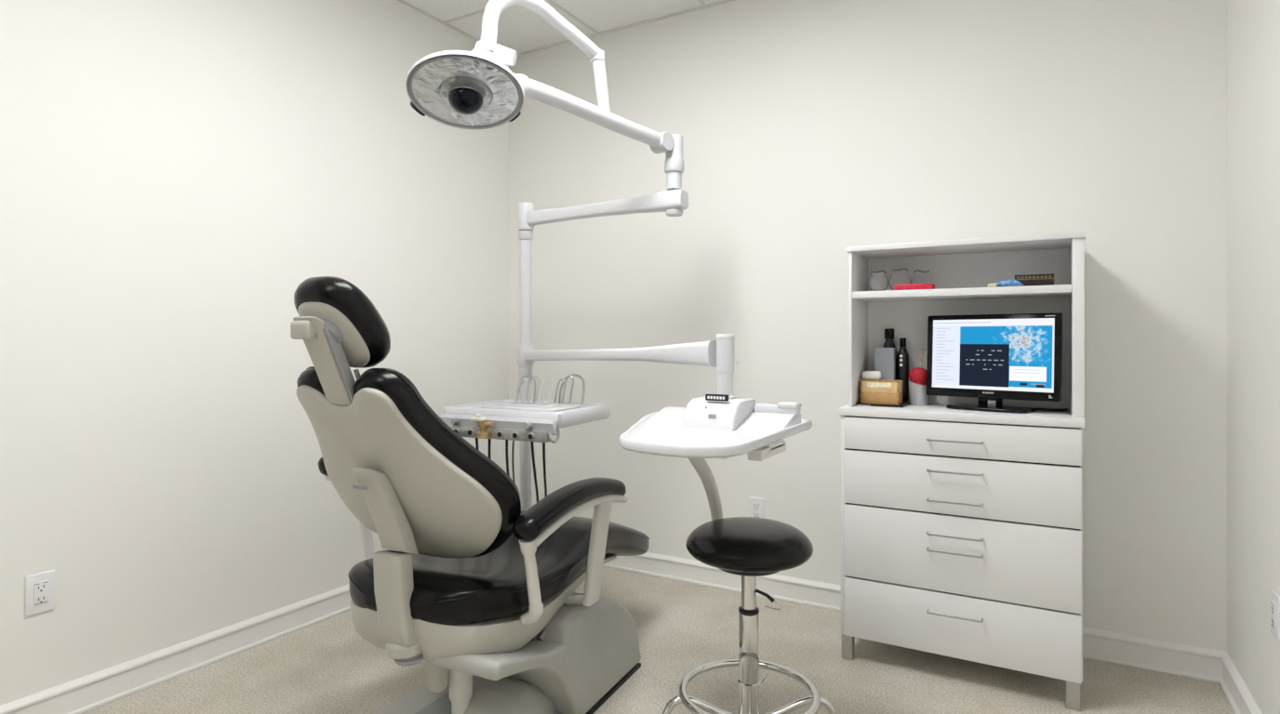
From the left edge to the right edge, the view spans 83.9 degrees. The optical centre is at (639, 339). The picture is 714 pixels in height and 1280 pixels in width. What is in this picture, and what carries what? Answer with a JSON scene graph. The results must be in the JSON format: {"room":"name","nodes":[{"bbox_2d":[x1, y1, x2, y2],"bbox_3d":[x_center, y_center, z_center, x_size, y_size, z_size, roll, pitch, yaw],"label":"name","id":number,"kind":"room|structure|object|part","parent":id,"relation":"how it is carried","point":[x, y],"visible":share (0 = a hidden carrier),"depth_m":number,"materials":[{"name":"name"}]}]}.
{"room":"dental clinic","nodes":[
{"label":"dental clinic","id":0,"kind":"room"},
{"bbox_2d":[0,0,508,706],"bbox_3d":[-1.933,-0.205,1.953,0.100,2.710,4.650,0,0,30],"label":"wall","id":1,"kind":"structure","parent":0,"point":[173,173],"depth_m":2.52,"materials":[{"name":"beige paint"}]},
{"bbox_2d":[25,570,55,616],"bbox_3d":[-1.777,0.752,2.112,0.010,0.118,0.073,0,0,30],"label":"wall outlet","id":2,"kind":"object","parent":1,"relation":"attached to","point":[40,589],"visible":1,"depth_m":2.11,"materials":[{"name":"white plastic"}]},
{"bbox_2d":[0,584,351,713],"bbox_3d":[-1.879,1.099,1.922,0.024,0.103,4.650,0,0,30],"label":"baseboard","id":3,"kind":"structure","parent":1,"relation":"attached to","point":[83,695],"depth_m":2.44,"materials":[{"name":"white paint"}]},
{"bbox_2d":[397,0,735,55],"bbox_3d":[-0.542,-1.607,1.150,3.310,0.105,4.850,0,0,30],"label":"ceiling","id":4,"kind":"structure","parent":0,"point":[521,30],"depth_m":3.43,"materials":[{"name":"tile"}]},
{"bbox_2d":[81,567,1234,713],"bbox_3d":[-0.542,1.200,1.150,3.310,0.100,4.850,0,0,30],"label":"floor","id":5,"kind":"structure","parent":0,"point":[325,667],"depth_m":2.41,"materials":[{"name":"beige carpet"}]},
{"bbox_2d":[290,276,649,713],"bbox_3d":[-0.452,0.499,2.321,0.752,1.302,1.491,0,0,25],"label":"dental chair","id":6,"kind":"object","parent":5,"relation":"on","point":[479,588],"visible":1,"depth_m":1.84,"materials":[{"name":"grey plastic"}]},
{"bbox_3d":[-0.715,0.062,1.716,0.008,0.208,0.028,0,25,25],"label":"bar plate","id":7,"kind":"part","parent":6,"relation":"part of","materials":[{"name":"grey plastic"}]},
{"bbox_2d":[293,276,390,368],"bbox_3d":[-0.736,-0.040,1.761,0.210,0.224,0.205,0,0,25],"label":"cushion","id":8,"kind":"object","parent":6,"relation":"on","point":[344,329],"depth_m":1.69,"materials":[{"name":"black leather"}]},
{"bbox_2d":[296,367,520,558],"bbox_3d":[-0.627,0.345,1.906,0.607,0.550,0.386,0,0,25],"label":"backrest cushion","id":9,"kind":"object","parent":6,"relation":"on","point":[398,468],"depth_m":1.79,"materials":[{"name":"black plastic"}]},
{"bbox_3d":[-0.438,1.139,2.274,0.561,0.022,0.740,0,0,25],"label":"plate","id":10,"kind":"part","parent":6,"relation":"part of","materials":[{"name":"grey metal"}]},
{"bbox_3d":[-0.390,0.751,2.419,0.571,0.245,1.260,0,0,25],"label":"seat","id":11,"kind":"part","parent":6,"relation":"part of","materials":[{"name":"black leather"}]},
{"bbox_3d":[-0.357,0.909,1.991,0.212,0.212,0.425,0,0,25],"label":"lift arm","id":12,"kind":"part","parent":6,"relation":"part of","materials":[{"name":"grey plastic"}]},
{"bbox_3d":[-0.180,0.508,2.101,0.062,0.068,0.527,0,0,25],"label":"armrest rail","id":13,"kind":"part","parent":6,"relation":"part of","materials":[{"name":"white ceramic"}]},
{"bbox_3d":[-0.128,0.647,2.213,0.028,0.305,0.167,0,0,25],"label":"armrest post","id":14,"kind":"part","parent":6,"relation":"part of","materials":[{"name":"white plastic"}]},
{"bbox_2d":[518,230,533,510],"bbox_3d":[-0.506,0.336,3.150,0.310,1.628,0.310,0,0,30],"label":"pole","id":15,"kind":"object","parent":5,"relation":"on","point":[525,237],"visible":0.52,"depth_m":3.13,"materials":[{"name":"white metal"}]},
{"bbox_2d":[440,373,610,502],"bbox_3d":[-0.412,0.638,2.802,0.536,1.001,0.629,0,0,25],"label":"unit","id":16,"kind":"object","parent":15,"relation":"attached to","point":[535,420],"visible":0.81,"depth_m":2.60,"materials":[{"name":"white plastic"}]},
{"bbox_3d":[-0.679,0.301,2.612,0.028,0.028,0.022,0,0,25],"label":"control knob","id":17,"kind":"part","parent":16,"relation":"part of","materials":[{"name":"grey plastic"}]},
{"bbox_3d":[-0.516,0.304,2.558,0.494,0.056,0.028,0,0,25],"label":"panel","id":18,"kind":"part","parent":16,"relation":"part of","materials":[{"name":"white plastic"}]},
{"bbox_3d":[-0.500,0.338,2.561,0.407,0.040,0.038,0,0,25],"label":"holder rail","id":19,"kind":"part","parent":16,"relation":"part of","materials":[{"name":"white plastic"}]},
{"bbox_2d":[443,399,610,428],"bbox_3d":[-0.430,0.284,2.754,0.524,0.060,0.390,0,0,25],"label":"tray","id":20,"kind":"object","parent":16,"relation":"on","point":[503,413],"depth_m":2.61,"materials":[{"name":"white plastic"}]},
{"bbox_3d":[-0.389,0.301,2.477,0.028,0.028,0.022,0,0,25],"label":"control knob","id":21,"kind":"part","parent":16,"relation":"part of","materials":[{"name":"grey plastic"}]},
{"bbox_2d":[405,0,688,231],"bbox_3d":[-0.437,-0.787,2.527,0.845,0.615,1.083,0,0,30],"label":"light","id":22,"kind":"object","parent":15,"relation":"attached to","point":[477,88],"visible":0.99,"depth_m":2.27,"materials":[{"name":"white metal"}]},
{"bbox_3d":[-0.693,-0.718,2.219,0.012,0.031,0.064,0,0,25],"label":"handle","id":23,"kind":"part","parent":22,"relation":"part of","materials":[{"name":"plastic"}]},
{"bbox_3d":[-0.414,-0.872,2.185,0.069,0.062,0.060,0,0,1],"label":"yoke knob","id":24,"kind":"part","parent":22,"relation":"part of","materials":[{"name":"white plastic"}]},
{"bbox_3d":[-0.399,-0.712,2.272,0.055,0.027,0.012,0,0,43],"label":"handle","id":25,"kind":"part","parent":22,"relation":"part of","materials":[{"name":"black plastic"}]},
{"bbox_3d":[-0.301,-0.992,2.322,0.478,0.205,0.087,0,0,-44],"label":"loop arm","id":26,"kind":"part","parent":22,"relation":"part of","materials":[{"name":"white metal"}]},
{"bbox_3d":[-0.138,-0.896,2.504,0.070,0.217,0.047,0,0,-28],"label":"loop post","id":27,"kind":"part","parent":22,"relation":"part of","materials":[{"name":"white metal"}]},
{"bbox_3d":[-0.183,-0.541,2.953,0.829,0.118,0.086,0,0,31],"label":"swing arm","id":28,"kind":"part","parent":22,"relation":"part of","materials":[{"name":"white metal"}]},
{"bbox_3d":[0.133,-0.682,2.760,0.077,0.205,0.077,0,0,30],"label":"arm post","id":29,"kind":"part","parent":22,"relation":"part of","materials":[{"name":"white plastic"}]},
{"bbox_2d":[517,333,812,520],"bbox_3d":[0.042,0.331,2.451,0.650,0.692,1.750,0,0,-19],"label":"dental tray arm","id":30,"kind":"object","parent":15,"relation":"attached to","point":[723,425],"visible":0.94,"depth_m":2.05,"materials":[{"name":"white plastic"}]},
{"bbox_3d":[0.200,0.462,2.205,0.074,0.431,0.334,0,0,30],"label":"curved handle","id":31,"kind":"part","parent":30,"relation":"part of","materials":[{"name":"white ceramic"}]},
{"bbox_2d":[619,401,812,458],"bbox_3d":[0.128,0.225,1.948,0.521,0.082,0.684,0,0,30],"label":"tray","id":32,"kind":"object","parent":30,"relation":"on","point":[699,430],"depth_m":1.98,"materials":[{"name":"white plastic"}]},
{"bbox_3d":[0.234,0.209,2.096,0.160,0.090,0.175,0,0,30],"label":"arm mount","id":33,"kind":"part","parent":30,"relation":"part of","materials":[{"name":"white plastic"}]},
{"bbox_3d":[0.252,0.142,2.100,0.047,0.105,0.047,0,0,30],"label":"arm post","id":34,"kind":"part","parent":30,"relation":"part of","materials":[{"name":"white ceramic"}]},
{"bbox_2d":[662,517,837,713],"bbox_3d":[0.314,0.841,2.051,0.427,0.618,0.403,0,0,-43],"label":"stool","id":35,"kind":"object","parent":5,"relation":"on","point":[750,548],"visible":1,"depth_m":2.02,"materials":[{"name":"black leather"}]},
{"bbox_3d":[0.171,1.079,2.040,0.241,0.120,0.023,0,0,-4],"label":"leg","id":36,"kind":"part","parent":35,"relation":"part of","materials":[{"name":"silver metal"}]},
{"bbox_3d":[0.313,0.638,2.050,0.200,0.024,0.200,0,0,30],"label":"seat plate","id":37,"kind":"part","parent":35,"relation":"part of","materials":[{"name":"black plastic"}]},
{"bbox_3d":[0.313,0.580,2.050,0.360,0.095,0.360,0,0,30],"label":"seat","id":38,"kind":"part","parent":35,"relation":"part of","materials":[{"name":"black leather"}]},
{"bbox_3d":[0.356,0.734,2.042,0.060,0.036,0.012,0,0,16],"label":"height lever","id":39,"kind":"part","parent":35,"relation":"part of","materials":[{"name":"black plastic"}]},
{"bbox_3d":[0.455,1.079,2.040,0.241,0.120,0.023,0,0,4],"label":"leg","id":40,"kind":"part","parent":35,"relation":"part of","materials":[{"name":"silver metal"}]},
{"bbox_2d":[839,403,1085,711],"bbox_3d":[1.145,0.698,2.555,0.752,0.905,0.478,0,0,30],"label":"base cabinet","id":41,"kind":"object","parent":5,"relation":"on","point":[962,531],"visible":0.94,"depth_m":2.36,"materials":[{"name":"white laminate"}]},
{"bbox_3d":[0.751,1.106,2.573,0.038,0.088,0.038,0,0,30],"label":"leg","id":42,"kind":"part","parent":41,"relation":"part of","materials":[{"name":"metal"}]},
{"bbox_3d":[1.040,0.915,2.358,0.173,0.006,0.032,0,0,30],"label":"handle","id":43,"kind":"part","parent":41,"relation":"part of","materials":[{"name":"metal"}]},
{"bbox_3d":[1.040,0.707,2.358,0.173,0.006,0.032,0,0,30],"label":"handle","id":44,"kind":"part","parent":41,"relation":"part of","materials":[{"name":"metal"}]},
{"bbox_3d":[1.040,0.653,2.358,0.173,0.006,0.032,0,0,30],"label":"handle","id":45,"kind":"part","parent":41,"relation":"part of","materials":[{"name":"metal"}]},
{"bbox_3d":[1.040,0.540,2.358,0.173,0.006,0.032,0,0,30],"label":"handle","id":46,"kind":"part","parent":41,"relation":"part of","materials":[{"name":"metal"}]},
{"bbox_3d":[1.040,0.441,2.358,0.173,0.006,0.032,0,0,30],"label":"handle","id":47,"kind":"part","parent":41,"relation":"part of","materials":[{"name":"metal"}]},
{"bbox_3d":[1.040,0.338,2.358,0.173,0.006,0.032,0,0,30],"label":"handle","id":48,"kind":"part","parent":41,"relation":"part of","materials":[{"name":"metal"}]},
{"bbox_2d":[839,403,1085,428],"bbox_3d":[1.152,0.259,2.567,0.752,0.028,0.450,0,0,30],"label":"countertop","id":49,"kind":"structure","parent":41,"relation":"on","point":[931,411],"depth_m":2.38,"materials":[{"name":"white laminate"}]},
{"bbox_2d":[855,400,909,407],"bbox_3d":[0.907,0.239,2.657,0.164,0.012,0.152,0,0,30],"label":"desk tray","id":50,"kind":"object","parent":49,"relation":"on","point":[904,403],"visible":0.6,"depth_m":2.60,"materials":[{"name":"black plastic"}]},
{"bbox_2d":[860,379,902,405],"bbox_3d":[0.900,0.195,2.655,0.137,0.088,0.082,0,0,30],"label":"wooden box","id":51,"kind":"object","parent":50,"relation":"on","point":[878,392],"visible":1,"depth_m":2.62,"materials":[{"name":"beige wood"}]},
{"bbox_2d":[862,371,880,379],"bbox_3d":[0.871,0.135,2.678,0.068,0.030,0.032,0,0,27],"label":"packet","id":52,"kind":"object","parent":51,"relation":"on","point":[866,375],"visible":1,"depth_m":2.67,"materials":[{"name":"white paper"}]},
{"bbox_3d":[0.900,0.174,2.656,0.136,0.044,0.080,0,0,30],"label":"box lid","id":53,"kind":"part","parent":51,"relation":"part of","materials":[{"name":"beige wood"}]},
{"bbox_2d":[874,347,895,380],"bbox_3d":[0.931,0.135,2.708,0.072,0.206,0.040,0,0,30],"label":"box","id":54,"kind":"object","parent":51,"relation":"on","point":[885,358],"visible":0.68,"depth_m":2.69,"materials":[{"name":"white cardboard"}]},
{"bbox_2d":[883,328,896,380],"bbox_3d":[0.961,0.102,2.745,0.052,0.286,0.052,0,0,30],"label":"spray bottle","id":55,"kind":"object","parent":49,"relation":"on","point":[888,332],"visible":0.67,"depth_m":2.73,"materials":[{"name":"black plastic"}]},
{"bbox_2d":[896,337,908,401],"bbox_3d":[1.000,0.120,2.710,0.045,0.250,0.046,0,0,30],"label":"slim bottle","id":56,"kind":"object","parent":49,"relation":"on","point":[902,357],"visible":0.88,"depth_m":2.69,"materials":[{"name":"black plastic"}]},
{"bbox_2d":[908,378,928,405],"bbox_3d":[1.039,0.195,2.656,0.072,0.100,0.072,0,0,30],"label":"cup","id":57,"kind":"object","parent":49,"relation":"on","point":[917,393],"visible":0.8,"depth_m":2.63,"materials":[{"name":"ceramic"}]},
{"bbox_2d":[908,367,926,385],"bbox_3d":[1.037,0.172,2.652,0.068,0.134,0.055,0,0,30],"label":"pouch","id":58,"kind":"object","parent":57,"relation":"in","point":[916,375],"visible":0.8,"depth_m":2.63,"materials":[{"name":"fabric"}]},
{"bbox_2d":[917,348,926,368],"bbox_3d":[1.046,0.070,2.647,0.031,0.073,0.010,0,0,30],"label":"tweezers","id":59,"kind":"object","parent":58,"relation":"in","point":[924,350],"visible":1,"depth_m":2.65,"materials":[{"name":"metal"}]},
{"bbox_3d":[1.046,0.070,2.646,0.010,0.072,0.010,0,0,-15],"label":"tweezer arm","id":60,"kind":"part","parent":59,"relation":"part of","materials":[{"name":"beige metal"}]},
{"bbox_2d":[846,231,1086,417],"bbox_3d":[1.170,-0.046,2.579,0.740,0.581,0.403,0,0,30],"label":"hutch","id":61,"kind":"object","parent":49,"relation":"on","point":[961,272],"visible":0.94,"depth_m":2.58,"materials":[{"name":"white laminate"}]},
{"bbox_3d":[0.862,-0.037,2.761,0.012,0.562,0.395,0,0,30],"label":"panel","id":62,"kind":"part","parent":61,"relation":"part of","materials":[{"name":"white laminate"}]},
{"bbox_2d":[867,270,888,291],"bbox_3d":[0.893,-0.215,2.671,0.072,0.082,0.072,0,0,-22],"label":"glass jar","id":63,"kind":"object","parent":61,"relation":"on","point":[878,282],"visible":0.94,"depth_m":2.65,"materials":[{"name":"white"}]},
{"bbox_2d":[888,267,911,290],"bbox_3d":[0.971,-0.219,2.661,0.080,0.089,0.080,0,0,-19],"label":"glass jar","id":64,"kind":"object","parent":61,"relation":"on","point":[900,276],"visible":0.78,"depth_m":2.63,"materials":[{"name":"white"}]},
{"bbox_2d":[893,283,934,290],"bbox_3d":[0.984,-0.185,2.555,0.129,0.022,0.071,0,0,30],"label":"flat box","id":65,"kind":"object","parent":61,"relation":"on","point":[913,286],"visible":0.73,"depth_m":2.52,"materials":[{"name":"red cardboard"}]},
{"bbox_2d":[897,285,927,289],"bbox_3d":[0.984,-0.185,2.555,0.129,0.010,0.071,0,0,30],"label":"print","id":66,"kind":"object","parent":65,"relation":"on","point":[899,286],"depth_m":2.52,"materials":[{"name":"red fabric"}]},
{"bbox_2d":[911,269,932,283],"bbox_3d":[1.046,-0.215,2.647,0.072,0.082,0.072,0,0,-3],"label":"glass jar","id":67,"kind":"object","parent":61,"relation":"on","point":[921,276],"visible":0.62,"depth_m":2.62,"materials":[{"name":"white"}]},
{"bbox_3d":[1.131,-0.161,2.530,0.684,0.024,0.256,0,0,30],"label":"shelf","id":68,"kind":"part","parent":61,"relation":"part of","materials":[{"name":"white laminate"}]},
{"bbox_3d":[1.170,-0.328,2.579,0.740,0.018,0.403,0,0,30],"label":"panel","id":69,"kind":"part","parent":61,"relation":"part of","materials":[{"name":"white laminate"}]},
{"bbox_2d":[987,279,1023,287],"bbox_3d":[1.226,-0.188,2.391,0.108,0.026,0.052,0,0,24],"label":"snack packet","id":70,"kind":"object","parent":61,"relation":"on","point":[1010,282],"visible":0.96,"depth_m":2.38,"materials":[{"name":"blue plastic"}]},
{"bbox_2d":[1014,273,1053,286],"bbox_3d":[1.338,-0.196,2.417,0.117,0.044,0.076,0,0,30],"label":"box","id":71,"kind":"object","parent":61,"relation":"on","point":[1026,280],"visible":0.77,"depth_m":2.38,"materials":[{"name":"black cardboard"}]},
{"bbox_3d":[1.475,-0.037,2.408,0.032,0.562,0.395,0,0,30],"label":"panel","id":72,"kind":"part","parent":61,"relation":"part of","materials":[{"name":"white laminate"}]},
{"bbox_2d":[926,312,1062,413],"bbox_3d":[1.219,0.079,2.466,0.433,0.331,0.142,0,0,43],"label":"monitor","id":73,"kind":"object","parent":49,"relation":"on","point":[992,359],"visible":1,"depth_m":2.44,"materials":[{"name":"black plastic"}]},
{"bbox_2d":[1034,407,1067,412],"bbox_3d":[1.382,0.239,2.437,0.155,0.009,0.046,0,0,15],"label":"power cable","id":74,"kind":"object","parent":49,"relation":"on","point":[1038,409],"visible":0.7,"depth_m":2.42,"materials":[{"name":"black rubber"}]},
{"bbox_3d":[1.051,0.957,2.381,0.722,0.208,0.019,0,0,30],"label":"drawer","id":75,"kind":"part","parent":41,"relation":"part of","materials":[{"name":"white laminate"}]},
{"bbox_3d":[1.051,0.720,2.381,0.722,0.255,0.019,0,0,30],"label":"drawer","id":76,"kind":"part","parent":41,"relation":"part of","materials":[{"name":"white laminate"}]},
{"bbox_3d":[1.051,0.491,2.381,0.722,0.188,0.019,0,0,30],"label":"drawer","id":77,"kind":"part","parent":41,"relation":"part of","materials":[{"name":"white laminate"}]},
{"bbox_3d":[1.051,0.335,2.381,0.722,0.112,0.019,0,0,30],"label":"drawer","id":78,"kind":"part","parent":41,"relation":"part of","materials":[{"name":"white laminate"}]},
{"bbox_3d":[1.352,1.106,2.226,0.038,0.088,0.038,0,0,30],"label":"leg","id":79,"kind":"part","parent":41,"relation":"part of","materials":[{"name":"metal"}]},
{"bbox_2d":[508,0,1226,652],"bbox_3d":[0.645,-0.205,3.207,3.310,2.710,0.100,0,0,30],"label":"wall","id":80,"kind":"structure","parent":0,"point":[811,130],"depth_m":2.96,"materials":[{"name":"beige paint"}]},
{"bbox_2d":[748,496,764,519],"bbox_3d":[0.526,0.772,3.212,0.073,0.118,0.010,0,0,30],"label":"wall outlet","id":81,"kind":"object","parent":80,"relation":"attached to","point":[756,505],"visible":0.8,"depth_m":3.21,"materials":[{"name":"white plastic"}]},
{"bbox_2d":[603,552,1226,683],"bbox_3d":[0.614,1.099,3.154,3.110,0.103,0.024,0,0,30],"label":"baseboard","id":82,"kind":"structure","parent":80,"relation":"attached to","point":[1183,660],"depth_m":3.02,"materials":[{"name":"white paint"}]},
{"bbox_2d":[1226,0,1279,713],"bbox_3d":[0.848,-0.205,0.348,0.100,2.710,4.650,0,0,30],"label":"wall","id":83,"kind":"structure","parent":0,"point":[1253,26],"depth_m":2.08,"materials":[{"name":"beige paint"}]},
{"bbox_2d":[1219,652,1262,713],"bbox_3d":[0.794,1.099,0.379,0.024,0.103,4.650,0,0,30],"label":"baseboard","id":84,"kind":"structure","parent":83,"relation":"attached to","point":[1239,697],"depth_m":2.21,"materials":[{"name":"white paint"}]},
{"bbox_2d":[1270,589,1279,643],"bbox_3d":[1.655,0.720,1.856,0.010,0.118,0.073,0,0,30],"label":"wall outlet","id":85,"kind":"object","parent":83,"relation":"attached to","point":[1274,597],"visible":1,"depth_m":1.84,"materials":[{"name":"white plastic"}]}
]}

